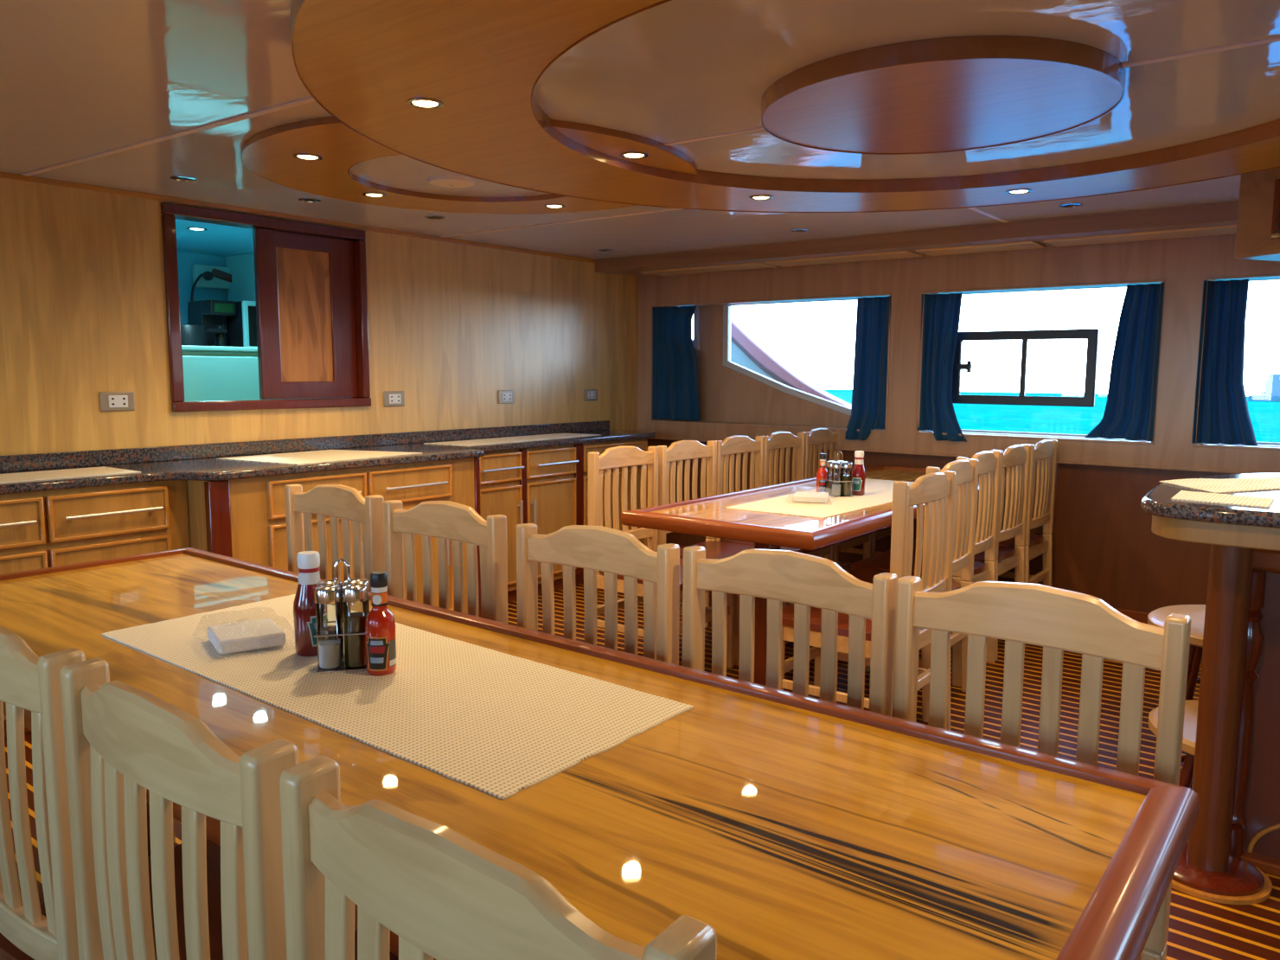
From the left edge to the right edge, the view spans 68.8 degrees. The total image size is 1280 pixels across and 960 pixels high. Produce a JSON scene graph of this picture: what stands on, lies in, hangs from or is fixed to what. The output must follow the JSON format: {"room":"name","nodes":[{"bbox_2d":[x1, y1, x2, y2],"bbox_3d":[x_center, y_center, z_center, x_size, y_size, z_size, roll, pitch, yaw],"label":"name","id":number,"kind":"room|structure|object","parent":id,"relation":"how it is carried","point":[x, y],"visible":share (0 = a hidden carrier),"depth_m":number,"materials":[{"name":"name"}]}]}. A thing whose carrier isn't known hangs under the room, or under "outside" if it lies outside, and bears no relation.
{"room":"ship interior","nodes":[
{"label":"ship interior","id":0,"kind":"room"},
{"bbox_2d":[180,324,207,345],"bbox_3d":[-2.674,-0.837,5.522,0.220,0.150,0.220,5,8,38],"label":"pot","id":1,"kind":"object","parent":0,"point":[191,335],"depth_m":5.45,"materials":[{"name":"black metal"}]},
{"bbox_2d":[177,251,227,324],"bbox_3d":[-3.179,-0.417,5.660,0.100,2.080,3.000,5,8,38],"label":"wall","id":2,"kind":"structure","parent":0,"point":[185,260],"depth_m":5.91,"materials":[{"name":"paint"}]},
{"bbox_2d":[190,264,231,301],"bbox_3d":[-2.724,-1.092,5.991,0.108,0.552,0.326,5,8,38],"label":"lamp","id":3,"kind":"object","parent":2,"relation":"attached to","point":[211,277],"visible":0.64,"depth_m":5.95,"materials":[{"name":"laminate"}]},
{"bbox_2d":[225,253,255,301],"bbox_3d":[-2.305,-1.251,6.207,0.460,0.420,0.660,5,8,38],"label":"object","id":4,"kind":"structure","parent":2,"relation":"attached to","point":[241,267],"depth_m":5.97,"materials":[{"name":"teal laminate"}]},
{"bbox_2d":[0,177,638,455],"bbox_3d":[-2.198,-0.181,3.921,0.090,2.020,7.350,5,8,38],"label":"wall","id":5,"kind":"structure","parent":0,"point":[452,326],"depth_m":4.57,"materials":[{"name":"brown wood"}]},
{"bbox_2d":[99,391,134,411],"bbox_3d":[-2.158,-0.325,3.867,0.016,0.080,0.135,5,8,38],"label":"wall socket","id":6,"kind":"object","parent":5,"relation":"attached to","point":[110,401],"visible":1,"depth_m":3.86,"materials":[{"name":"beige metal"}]},
{"bbox_2d":[0,432,409,472],"bbox_3d":[-2.172,-0.097,3.869,0.022,0.062,2.985,5,8,38],"label":"backsplash","id":7,"kind":"structure","parent":5,"relation":"attached to","point":[80,458],"depth_m":4.09,"materials":[{"name":"stone"}]},
{"bbox_2d":[160,202,371,412],"bbox_3d":[-1.740,-0.780,4.415,0.125,0.884,1.009,5,8,38],"label":"hatch","id":8,"kind":"object","parent":5,"relation":"attached to","point":[310,278],"visible":0.92,"depth_m":4.52,"materials":[{"name":"brown wood"}]},
{"bbox_2d":[0,171,595,262],"bbox_3d":[-2.359,-1.141,3.513,0.012,0.022,6.680,5,8,38],"label":"trim","id":9,"kind":"structure","parent":5,"relation":"attached to","point":[3,175],"depth_m":4.28,"materials":[{"name":"brown wood"}]},
{"bbox_2d":[384,390,404,406],"bbox_3d":[-1.300,-0.430,4.956,0.016,0.080,0.130,5,8,38],"label":"wall socket","id":10,"kind":"object","parent":5,"relation":"attached to","point":[391,398],"visible":1,"depth_m":4.95,"materials":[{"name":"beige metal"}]},
{"bbox_2d":[498,390,514,403],"bbox_3d":[-0.797,-0.496,5.594,0.016,0.080,0.130,5,8,38],"label":"wall socket","id":11,"kind":"object","parent":5,"relation":"attached to","point":[504,396],"visible":1,"depth_m":5.59,"materials":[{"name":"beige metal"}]},
{"bbox_2d":[407,420,609,443],"bbox_3d":[-0.731,-0.300,5.695,0.022,0.062,1.683,5,8,38],"label":"backsplash","id":12,"kind":"structure","parent":5,"relation":"attached to","point":[498,432],"depth_m":5.57,"materials":[{"name":"stone"}]},
{"bbox_2d":[0,0,1279,259],"bbox_3d":[0.105,-0.997,2.012,9.450,0.060,7.550,5,8,38],"label":"ceiling","id":13,"kind":"structure","parent":0,"point":[79,79],"depth_m":2.54,"materials":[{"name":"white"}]},
{"bbox_2d":[21,96,315,176],"bbox_3d":[-1.596,-1.090,3.025,1.782,0.004,0.024,5,8,35],"label":"trim","id":14,"kind":"structure","parent":13,"relation":"attached to","point":[309,99],"depth_m":2.90,"materials":[{"name":"beige"}]},
{"bbox_2d":[427,174,474,187],"bbox_3d":[-0.724,-1.141,3.595,0.180,0.024,0.180,5,8,38],"label":"smoke detector","id":15,"kind":"object","parent":13,"relation":"attached to","point":[445,181],"visible":1,"depth_m":3.55,"materials":[{"name":"beige plastic"}]},
{"bbox_2d":[240,116,697,214],"bbox_3d":[-0.595,-1.126,3.451,1.614,0.019,1.614,5,8,38],"label":"ring","id":16,"kind":"object","parent":13,"relation":"attached to","point":[268,154],"visible":0.57,"depth_m":3.24,"materials":[{"name":"brown wood"}]},
{"bbox_2d":[440,208,684,236],"bbox_3d":[-0.364,-1.264,4.585,1.781,0.004,0.018,5,8,36],"label":"trim","id":17,"kind":"structure","parent":13,"relation":"attached to","point":[670,208],"depth_m":4.57,"materials":[{"name":"beige"}]},
{"bbox_2d":[663,127,764,146],"bbox_3d":[0.181,-1.071,2.941,0.600,0.004,0.018,5,8,36],"label":"trim","id":18,"kind":"structure","parent":13,"relation":"attached to","point":[758,128],"depth_m":2.90,"materials":[{"name":"beige"}]},
{"bbox_2d":[290,0,1279,212],"bbox_3d":[0.701,-0.995,2.497,3.062,0.048,3.062,5,8,38],"label":"ring","id":19,"kind":"object","parent":13,"relation":"attached to","point":[361,61],"visible":0.98,"depth_m":2.68,"materials":[{"name":"brown wood"}]},
{"bbox_2d":[406,97,443,108],"bbox_3d":[-0.552,-0.969,2.406,0.094,0.010,0.094,5,8,38],"label":"recessed light","id":20,"kind":"object","parent":19,"relation":"attached to","point":[422,103],"visible":1,"depth_m":2.40,"materials":[{"name":"silver metal"}]},
{"bbox_2d":[595,200,1238,275],"bbox_3d":[2.796,-1.145,4.021,7.500,0.080,0.460,5,8,38],"label":"beam","id":21,"kind":"structure","parent":13,"relation":"attached to","point":[1225,213],"depth_m":4.72,"materials":[{"name":"brown wood"}]},
{"bbox_2d":[761,35,1126,154],"bbox_3d":[0.778,-0.993,2.484,0.907,0.048,0.907,5,8,38],"label":"ceiling disc","id":22,"kind":"object","parent":13,"relation":"attached to","point":[957,93],"visible":1,"depth_m":2.32,"materials":[{"name":"brown wood"}]},
{"bbox_2d":[1122,35,1279,67],"bbox_3d":[2.482,-0.860,1.206,3.500,0.004,0.024,5,8,37],"label":"trim","id":23,"kind":"structure","parent":13,"relation":"attached to","point":[1275,38],"depth_m":2.12,"materials":[{"name":"beige"}]},
{"bbox_2d":[1234,166,1279,261],"bbox_3d":[2.745,-0.913,3.048,1.016,0.316,0.943,-2,7,-19],"label":"overhead cabinet","id":24,"kind":"object","parent":13,"relation":"attached to","point":[1257,233],"visible":0.9,"depth_m":3.26,"materials":[{"name":"brown wood"}]},
{"bbox_2d":[1270,178,1279,239],"bbox_3d":[2.282,-0.889,2.892,0.016,0.200,0.660,-2,7,-20],"label":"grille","id":25,"kind":"object","parent":24,"relation":"attached to","point":[1275,182],"depth_m":3.19,"materials":[{"name":"wood"}]},
{"bbox_2d":[4,582,1279,959],"bbox_3d":[0.822,1.148,1.685,7.600,0.080,7.550,5,8,38],"label":"floor","id":26,"kind":"structure","parent":0,"point":[1200,929],"depth_m":3.42,"materials":[{"name":"brown wood"}]},
{"bbox_2d":[0,480,189,737],"bbox_3d":[-2.418,0.477,3.239,0.486,0.867,1.556,5,8,38],"label":"base cabinet","id":27,"kind":"object","parent":26,"relation":"on","point":[54,528],"visible":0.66,"depth_m":3.40,"materials":[{"name":"brown wood"}]},
{"bbox_2d":[0,626,248,959],"bbox_3d":[-0.716,0.640,1.460,0.420,0.966,0.516,5,8,38],"label":"dining chair","id":28,"kind":"object","parent":26,"relation":"on","point":[30,929],"visible":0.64,"depth_m":1.17,"materials":[{"name":"brown wood"}]},
{"bbox_2d":[59,657,398,959],"bbox_3d":[-0.357,0.674,1.182,0.420,0.966,0.516,5,8,38],"label":"dining chair","id":29,"kind":"object","parent":26,"relation":"on","point":[122,740],"visible":0.9,"depth_m":0.93,"materials":[{"name":"brown wood"}]},
{"bbox_2d":[172,484,384,843],"bbox_3d":[-1.011,0.513,2.547,0.420,0.966,0.516,5,8,38],"label":"dining chair","id":30,"kind":"object","parent":26,"relation":"on","point":[347,503],"visible":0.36,"depth_m":2.68,"materials":[{"name":"brown wood"}]},
{"bbox_2d":[185,457,481,617],"bbox_3d":[-1.448,0.354,4.340,0.646,0.867,1.382,5,8,38],"label":"base cabinet","id":31,"kind":"object","parent":26,"relation":"on","point":[245,519],"visible":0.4,"depth_m":3.91,"materials":[{"name":"brown wood"}]},
{"bbox_2d":[0,432,484,494],"bbox_3d":[-1.931,-0.058,3.683,0.636,0.095,2.985,5,8,38],"label":"countertop","id":32,"kind":"structure","parent":31,"relation":"on","point":[199,462],"depth_m":3.91,"materials":[{"name":"stone"}]},
{"bbox_2d":[0,466,140,483],"bbox_3d":[-2.230,-0.013,3.402,0.301,0.003,0.671,5,8,38],"label":"place mat","id":33,"kind":"object","parent":32,"relation":"on","point":[44,475],"visible":1,"depth_m":3.47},
{"bbox_2d":[216,449,422,464],"bbox_3d":[-1.451,-0.112,4.291,0.507,0.003,0.740,5,8,33],"label":"place mat","id":34,"kind":"object","parent":32,"relation":"on","point":[313,457],"visible":1,"depth_m":4.23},
{"bbox_2d":[383,499,508,623],"bbox_3d":[-0.627,0.554,2.210,0.420,0.966,0.516,5,8,38],"label":"dining chair","id":35,"kind":"object","parent":26,"relation":"on","point":[459,523],"visible":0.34,"depth_m":2.34,"materials":[{"name":"brown wood"}]},
{"bbox_2d":[279,755,716,959],"bbox_3d":[0.001,0.708,0.906,0.420,0.966,0.516,5,8,38],"label":"dining chair","id":36,"kind":"object","parent":26,"relation":"on","point":[445,895],"visible":1,"depth_m":0.68,"materials":[{"name":"brown wood"}]},
{"bbox_2d":[480,438,647,602],"bbox_3d":[-0.584,0.214,5.594,0.446,0.867,1.610,5,8,38],"label":"base cabinet","id":37,"kind":"object","parent":26,"relation":"on","point":[547,488],"visible":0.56,"depth_m":5.33,"materials":[{"name":"brown wood"}]},
{"bbox_2d":[407,420,656,452],"bbox_3d":[-0.567,-0.269,5.570,0.438,0.095,1.683,5,8,38],"label":"countertop","id":38,"kind":"structure","parent":37,"relation":"on","point":[602,427],"depth_m":5.52,"materials":[{"name":"stone"}]},
{"bbox_2d":[423,433,601,446],"bbox_3d":[-0.702,-0.239,5.426,0.294,0.003,1.173,5,8,36],"label":"place mat","id":39,"kind":"object","parent":38,"relation":"on","point":[530,438],"visible":1,"depth_m":5.33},
{"bbox_2d":[516,523,679,665],"bbox_3d":[-0.233,0.598,1.846,0.420,0.966,0.516,5,8,38],"label":"dining chair","id":40,"kind":"object","parent":26,"relation":"on","point":[612,552],"visible":0.31,"depth_m":1.97,"materials":[{"name":"brown wood"}]},
{"bbox_2d":[0,547,1200,959],"bbox_3d":[-0.580,0.712,1.765,2.685,0.756,0.840,5,8,38],"label":"dining table","id":41,"kind":"object","parent":26,"relation":"on","point":[789,825],"visible":0.52,"depth_m":1.19,"materials":[{"name":"brown wood"}]},
{"bbox_2d":[102,594,694,799],"bbox_3d":[-0.510,0.344,1.741,1.207,0.003,0.449,5,8,38],"label":"table runner","id":42,"kind":"object","parent":41,"relation":"on","point":[500,725],"visible":0.78,"depth_m":1.56,"materials":[{"name":"fabric"}]},
{"bbox_2d":[206,618,286,654],"bbox_3d":[-0.785,0.292,1.864,0.170,0.062,0.210,-4,8,-33],"label":"pack","id":43,"kind":"object","parent":42,"relation":"on","point":[232,637],"visible":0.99,"depth_m":1.83,"materials":[{"name":"white"}]},
{"bbox_2d":[293,550,327,656],"bbox_3d":[-0.634,0.236,1.799,0.063,0.197,0.065,-4,8,-33],"label":"ketchup bottle","id":44,"kind":"object","parent":42,"relation":"on","point":[304,620],"visible":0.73,"depth_m":1.78,"materials":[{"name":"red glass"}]},
{"bbox_2d":[313,558,366,673],"bbox_3d":[-0.548,0.243,1.726,0.097,0.200,0.097,-1,7,-13],"label":"stand","id":45,"kind":"object","parent":42,"relation":"on","point":[343,668],"visible":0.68,"depth_m":1.70,"materials":[{"name":"silver metal"}]},
{"bbox_2d":[313,584,342,670],"bbox_3d":[-0.565,0.267,1.700,0.046,0.150,0.046,5,8,38],"label":"salt shaker","id":46,"kind":"object","parent":45,"relation":"in","point":[329,652],"visible":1,"depth_m":1.69,"materials":[{"name":"clear glass"}]},
{"bbox_2d":[317,579,344,659],"bbox_3d":[-0.576,0.262,1.745,0.046,0.150,0.046,5,8,38],"label":"pepper shaker","id":47,"kind":"object","parent":45,"relation":"in","point":[329,630],"visible":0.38,"depth_m":1.74,"materials":[{"name":"clear glass"}]},
{"bbox_2d":[341,583,368,668],"bbox_3d":[-0.519,0.266,1.710,0.046,0.150,0.046,5,8,38],"label":"pepper shaker","id":48,"kind":"object","parent":45,"relation":"in","point":[355,646],"visible":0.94,"depth_m":1.70,"materials":[{"name":"clear glass"}]},
{"bbox_2d":[364,570,396,675],"bbox_3d":[-0.469,0.256,1.687,0.053,0.184,0.054,-3,7,-24],"label":"hot sauce bottle","id":49,"kind":"object","parent":42,"relation":"on","point":[380,623],"visible":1,"depth_m":1.67,"materials":[{"name":"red glass"}]},
{"bbox_2d":[588,445,735,667],"bbox_3d":[0.098,0.346,4.041,0.516,0.966,0.445,5,8,38],"label":"dining chair","id":50,"kind":"object","parent":26,"relation":"on","point":[624,457],"visible":0.51,"depth_m":4.10,"materials":[{"name":"brown wood"}]},
{"bbox_2d":[657,440,789,665],"bbox_3d":[0.396,0.305,4.409,0.516,0.966,0.445,5,8,38],"label":"dining chair","id":51,"kind":"object","parent":26,"relation":"on","point":[681,451],"visible":0.44,"depth_m":4.49,"materials":[{"name":"brown wood"}]},
{"bbox_2d":[710,435,837,642],"bbox_3d":[0.680,0.267,4.759,0.516,0.966,0.445,5,8,38],"label":"dining chair","id":52,"kind":"object","parent":26,"relation":"on","point":[736,444],"visible":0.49,"depth_m":4.84,"materials":[{"name":"brown wood"}]},
{"bbox_2d":[681,545,897,716],"bbox_3d":[0.125,0.630,1.584,0.420,0.966,0.516,5,8,38],"label":"dining chair","id":53,"kind":"object","parent":26,"relation":"on","point":[805,580],"visible":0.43,"depth_m":1.71,"materials":[{"name":"brown wood"}]},
{"bbox_2d":[620,465,1011,685],"bbox_3d":[0.993,0.420,4.353,0.835,0.756,2.405,5,8,38],"label":"dining table","id":54,"kind":"object","parent":26,"relation":"on","point":[704,516],"visible":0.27,"depth_m":3.58,"materials":[{"name":"brown wood"}]},
{"bbox_2d":[724,478,914,518],"bbox_3d":[0.954,0.071,4.172,0.500,0.003,1.374,5,8,38],"label":"place mat","id":55,"kind":"object","parent":54,"relation":"on","point":[878,492],"visible":0.56,"depth_m":3.90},
{"bbox_2d":[792,491,828,503],"bbox_3d":[0.728,0.055,3.985,0.196,0.063,0.242,2,7,15],"label":"pack","id":56,"kind":"object","parent":55,"relation":"on","point":[802,496],"visible":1,"depth_m":3.92,"materials":[{"name":"white"}]},
{"bbox_2d":[816,453,827,492],"bbox_3d":[0.821,-0.028,4.208,0.053,0.184,0.054,-2,7,-19],"label":"hot sauce bottle","id":57,"kind":"object","parent":55,"relation":"on","point":[822,473],"visible":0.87,"depth_m":4.19,"materials":[{"name":"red glass"}]},
{"bbox_2d":[825,451,854,497],"bbox_3d":[0.882,-0.029,4.141,0.097,0.200,0.097,-1,7,-13],"label":"stand","id":58,"kind":"object","parent":55,"relation":"on","point":[839,451],"visible":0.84,"depth_m":4.13,"materials":[{"name":"silver metal"}]},
{"bbox_2d":[831,461,842,496],"bbox_3d":[0.865,-0.005,4.115,0.046,0.150,0.046,5,8,38],"label":"salt shaker","id":59,"kind":"object","parent":58,"relation":"in","point":[835,489],"visible":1,"depth_m":4.11,"materials":[{"name":"clear glass"}]},
{"bbox_2d":[841,461,851,496],"bbox_3d":[0.911,-0.006,4.126,0.046,0.150,0.046,5,8,38],"label":"pepper shaker","id":60,"kind":"object","parent":58,"relation":"in","point":[846,486],"visible":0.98,"depth_m":4.11,"materials":[{"name":"clear glass"}]},
{"bbox_2d":[851,450,865,495],"bbox_3d":[0.979,-0.032,4.191,0.063,0.197,0.065,4,7,27],"label":"ketchup bottle","id":61,"kind":"object","parent":55,"relation":"on","point":[858,472],"visible":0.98,"depth_m":4.17,"materials":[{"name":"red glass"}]},
{"bbox_2d":[763,431,876,571],"bbox_3d":[0.961,0.228,5.105,0.516,0.966,0.445,5,8,38],"label":"dining chair","id":62,"kind":"object","parent":26,"relation":"on","point":[777,440],"visible":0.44,"depth_m":5.18,"materials":[{"name":"brown wood"}]},
{"bbox_2d":[802,428,891,563],"bbox_3d":[1.243,0.189,5.452,0.516,0.966,0.445,5,8,38],"label":"dining chair","id":63,"kind":"object","parent":26,"relation":"on","point":[816,436],"visible":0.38,"depth_m":5.53,"materials":[{"name":"brown wood"}]},
{"bbox_2d":[766,470,956,730],"bbox_3d":[0.775,0.438,3.274,0.516,0.966,0.445,5,8,38],"label":"dining chair","id":64,"kind":"object","parent":26,"relation":"on","point":[937,488],"visible":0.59,"depth_m":3.12,"materials":[{"name":"brown wood"}]},
{"bbox_2d":[813,458,979,722],"bbox_3d":[1.020,0.386,3.740,0.516,0.966,0.445,5,8,38],"label":"dining chair","id":65,"kind":"object","parent":26,"relation":"on","point":[966,470],"visible":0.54,"depth_m":3.65,"materials":[{"name":"brown wood"}]},
{"bbox_2d":[851,450,1001,687],"bbox_3d":[1.265,0.341,4.142,0.516,0.966,0.445,5,8,38],"label":"dining chair","id":66,"kind":"object","parent":26,"relation":"on","point":[989,462],"visible":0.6,"depth_m":4.05,"materials":[{"name":"brown wood"}]},
{"bbox_2d":[912,444,1030,660],"bbox_3d":[1.545,0.300,4.505,0.516,0.966,0.445,5,8,38],"label":"dining chair","id":67,"kind":"object","parent":26,"relation":"on","point":[1017,457],"visible":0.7,"depth_m":4.35,"materials":[{"name":"brown wood"}]},
{"bbox_2d":[974,439,1057,586],"bbox_3d":[1.833,0.261,4.856,0.516,0.966,0.445,5,8,38],"label":"dining chair","id":68,"kind":"object","parent":26,"relation":"on","point":[1045,451],"visible":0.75,"depth_m":4.69,"materials":[{"name":"brown wood"}]},
{"bbox_2d":[891,576,1190,959],"bbox_3d":[0.467,0.662,1.320,0.420,0.966,0.516,5,8,38],"label":"dining chair","id":69,"kind":"object","parent":26,"relation":"on","point":[1058,620],"visible":0.55,"depth_m":1.44,"materials":[{"name":"brown wood"}]},
{"bbox_2d":[1148,699,1198,788],"bbox_3d":[1.762,0.858,2.733,0.500,0.274,0.500,5,8,38],"label":"stool","id":70,"kind":"object","parent":26,"relation":"on","point":[1191,707],"visible":0.16,"depth_m":2.71,"materials":[{"name":"brown wood"}]},
{"bbox_2d":[1147,604,1205,700],"bbox_3d":[2.066,0.714,3.245,0.560,0.442,0.560,5,8,38],"label":"stool","id":71,"kind":"object","parent":26,"relation":"on","point":[1156,617],"visible":0.19,"depth_m":3.36,"materials":[{"name":"brown wood"}]},
{"bbox_2d":[1140,473,1279,904],"bbox_3d":[2.026,0.530,2.452,1.201,0.985,1.258,5,8,38],"label":"bar","id":72,"kind":"object","parent":26,"relation":"on","point":[1234,839],"visible":0.89,"depth_m":2.37,"materials":[{"name":"wood"}]},
{"bbox_2d":[1158,476,1279,493],"bbox_3d":[1.705,0.011,2.607,0.535,0.007,0.247,-2,7,-16],"label":"place mat","id":73,"kind":"object","parent":72,"relation":"on","point":[1212,485],"visible":1,"depth_m":2.60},
{"bbox_2d":[1171,490,1273,507],"bbox_3d":[1.435,0.046,2.306,0.209,0.003,0.220,5,8,38],"label":"place mat","id":74,"kind":"object","parent":72,"relation":"on","point":[1182,495],"visible":1,"depth_m":2.29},
{"bbox_2d":[646,438,1230,613],"bbox_3d":[2.986,0.380,4.451,7.500,0.834,0.100,5,8,38],"label":"wall","id":75,"kind":"structure","parent":0,"point":[1105,547],"depth_m":4.83,"materials":[{"name":"brown wood"}]},
{"bbox_2d":[665,543,1149,624],"bbox_3d":[2.950,0.754,4.451,7.500,0.090,0.011,5,8,38],"label":"baseboard","id":76,"kind":"structure","parent":75,"relation":"attached to","point":[1140,617],"depth_m":4.77,"materials":[{"name":"brown wood"}]},
{"bbox_2d":[637,233,1279,473],"bbox_3d":[2.978,-0.622,4.319,7.500,1.186,0.140,5,8,38],"label":"wall","id":77,"kind":"structure","parent":0,"point":[1184,264],"depth_m":5.05,"materials":[{"name":"brown wood"}]},
{"bbox_2d":[652,305,699,421],"bbox_3d":[0.253,-0.796,6.402,0.400,0.771,0.062,5,8,38],"label":"curtain","id":78,"kind":"object","parent":77,"relation":"hanging from","point":[675,396],"visible":1,"depth_m":6.42,"materials":[{"name":"blue fabric"}]},
{"bbox_2d":[641,262,776,275],"bbox_3d":[0.430,-1.343,5.970,0.880,0.011,0.240,5,8,38],"label":"trim","id":79,"kind":"structure","parent":77,"relation":"attached to","point":[748,265],"depth_m":5.91,"materials":[{"name":"brown wood"}]},
{"bbox_2d":[649,293,892,432],"bbox_3d":[0.760,-0.742,5.965,1.749,0.804,0.008,5,8,38],"label":"trim","id":80,"kind":"structure","parent":77,"relation":"attached to","point":[879,294],"depth_m":5.89,"materials":[{"name":"brown wood"}]},
{"bbox_2d":[691,299,880,428],"bbox_3d":[0.892,-0.782,6.069,2.050,0.950,0.052,5,8,38],"label":"window","id":81,"kind":"structure","parent":77,"relation":"in","point":[728,391],"depth_m":6.25,"materials":[{"name":"clear glass"}]},
{"bbox_2d":[764,250,922,267],"bbox_3d":[1.161,-1.273,5.400,0.880,0.011,0.240,5,8,38],"label":"trim","id":82,"kind":"structure","parent":77,"relation":"attached to","point":[902,254],"depth_m":5.34,"materials":[{"name":"brown wood"}]},
{"bbox_2d":[844,295,891,440],"bbox_3d":[1.347,-0.654,5.518,0.264,0.838,0.122,5,8,38],"label":"curtain","id":83,"kind":"object","parent":77,"relation":"hanging from","point":[873,315],"visible":1,"depth_m":5.54,"materials":[{"name":"blue fabric"}]},
{"bbox_2d":[916,293,966,441],"bbox_3d":[1.710,-0.630,5.236,0.296,0.818,0.116,5,8,38],"label":"curtain","id":84,"kind":"object","parent":77,"relation":"hanging from","point":[941,311],"visible":1,"depth_m":5.28,"materials":[{"name":"blue fabric"}]},
{"bbox_2d":[648,436,1275,473],"bbox_3d":[2.945,-0.029,4.349,7.500,0.016,0.058,5,8,38],"label":"trim","id":85,"kind":"structure","parent":77,"relation":"attached to","point":[656,438],"depth_m":4.84,"materials":[{"name":"brown wood"}]},
{"bbox_2d":[915,241,1045,255],"bbox_3d":[1.783,-1.214,4.916,0.600,0.011,0.240,5,8,38],"label":"trim","id":86,"kind":"structure","parent":77,"relation":"attached to","point":[1023,245],"depth_m":4.87,"materials":[{"name":"brown wood"}]},
{"bbox_2d":[923,286,1146,441],"bbox_3d":[2.141,-0.629,5.044,1.223,0.820,0.120,5,8,38],"label":"window","id":87,"kind":"structure","parent":77,"relation":"in","point":[976,432],"depth_m":5.08,"materials":[{"name":"white"}]},
{"bbox_2d":[951,328,1099,406],"bbox_3d":[2.075,-0.612,5.104,0.760,0.405,0.050,5,8,38],"label":"sliding window","id":88,"kind":"structure","parent":87,"relation":"attached to","point":[1091,335],"depth_m":5.08,"materials":[{"name":"black metal"}]},
{"bbox_2d":[916,279,1164,444],"bbox_3d":[2.065,-0.618,4.949,1.207,0.804,0.008,5,8,38],"label":"window frame","id":89,"kind":"structure","parent":77,"relation":"attached to","point":[1153,280],"depth_m":4.92,"materials":[{"name":"brown wood"}]},
{"bbox_2d":[1084,282,1164,441],"bbox_3d":[2.438,-0.588,4.700,0.082,0.772,0.323,-6,9,-43],"label":"curtain","id":90,"kind":"object","parent":77,"relation":"hanging from","point":[1129,413],"visible":1,"depth_m":4.67,"materials":[{"name":"blue fabric"}]},
{"bbox_2d":[1043,224,1236,247],"bbox_3d":[2.747,-1.123,4.165,1.750,0.011,0.240,5,8,38],"label":"trim","id":91,"kind":"structure","parent":77,"relation":"attached to","point":[1221,230],"depth_m":4.41,"materials":[{"name":"brown wood"}]},
{"bbox_2d":[1191,279,1257,445],"bbox_3d":[2.791,-0.555,4.426,0.269,0.772,0.077,4,7,27],"label":"curtain","id":92,"kind":"object","parent":77,"relation":"hanging from","point":[1224,417],"visible":1,"depth_m":4.44,"materials":[{"name":"blue fabric"}]},
{"bbox_2d":[1192,273,1279,450],"bbox_3d":[3.151,-0.515,4.103,1.212,0.804,0.008,5,8,38],"label":"window frame","id":93,"kind":"structure","parent":77,"relation":"attached to","point":[1273,274],"depth_m":4.40,"materials":[{"name":"brown wood"}]},
{"bbox_3d":[-2.456,0.725,5.217,1.750,0.080,3.000,5,8,38],"label":"floor","id":94,"kind":"structure","parent":0,"visible":0},
{"bbox_2d":[181,345,260,401],"bbox_3d":[-2.379,-0.003,5.024,0.540,1.410,1.160,5,8,38],"label":"counter","id":95,"kind":"object","parent":94,"relation":"on","point":[210,373],"visible":0.03,"depth_m":4.82,"materials":[{"name":"teal metal"}]},
{"bbox_3d":[-2.835,-0.061,5.557,0.580,1.400,2.440,5,8,38],"label":"countertop","id":96,"kind":"structure","parent":94,"relation":"on","visible":0},
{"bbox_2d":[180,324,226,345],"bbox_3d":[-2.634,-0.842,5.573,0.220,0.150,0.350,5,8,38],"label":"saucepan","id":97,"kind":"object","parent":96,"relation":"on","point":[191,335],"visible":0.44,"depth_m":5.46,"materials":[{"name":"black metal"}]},
{"bbox_2d":[188,300,236,346],"bbox_3d":[-2.641,-0.948,5.790,0.288,0.310,0.160,5,8,38],"label":"coffee machine","id":98,"kind":"object","parent":96,"relation":"on","point":[208,313],"visible":0.62,"depth_m":5.73,"materials":[{"name":"black plastic"}]},
{"bbox_2d":[226,300,257,347],"bbox_3d":[-2.489,-0.955,5.855,0.325,0.310,0.150,5,8,38],"label":"microwave","id":99,"kind":"object","parent":96,"relation":"on","point":[241,329],"visible":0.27,"depth_m":5.76,"materials":[{"name":"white plastic"}]},
{"label":"outside","id":100,"kind":"structure","parent":0,"visible":0},
{"bbox_2d":[822,389,1279,442],"bbox_3d":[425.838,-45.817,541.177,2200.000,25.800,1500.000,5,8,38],"label":"sea","id":101,"kind":"structure","parent":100,"point":[1264,416],"depth_m":99.13,"materials":[{"name":"liquid"}]},
{"bbox_2d":[730,314,851,408],"bbox_3d":[1.209,0.231,7.007,1.850,3.326,0.130,5,8,38],"label":"bulwark","id":102,"kind":"object","parent":101,"relation":"on","point":[747,351],"visible":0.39,"depth_m":7.04,"materials":[{"name":"white"}]},
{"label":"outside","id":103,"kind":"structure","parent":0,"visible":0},
{"bbox_2d":[1248,390,1279,401],"bbox_3d":[294.333,-34.363,345.721,110.320,11.194,70.000,5,8,38],"label":"shore","id":104,"kind":"structure","parent":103,"point":[1254,397],"depth_m":349.89,"materials":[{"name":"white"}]},
{"bbox_2d":[1264,374,1279,395],"bbox_3d":[240.397,-36.147,354.849,5.000,8.000,8.000,5,8,38],"label":"building","id":105,"kind":"structure","parent":104,"relation":"on","point":[1271,387],"depth_m":351.95,"materials":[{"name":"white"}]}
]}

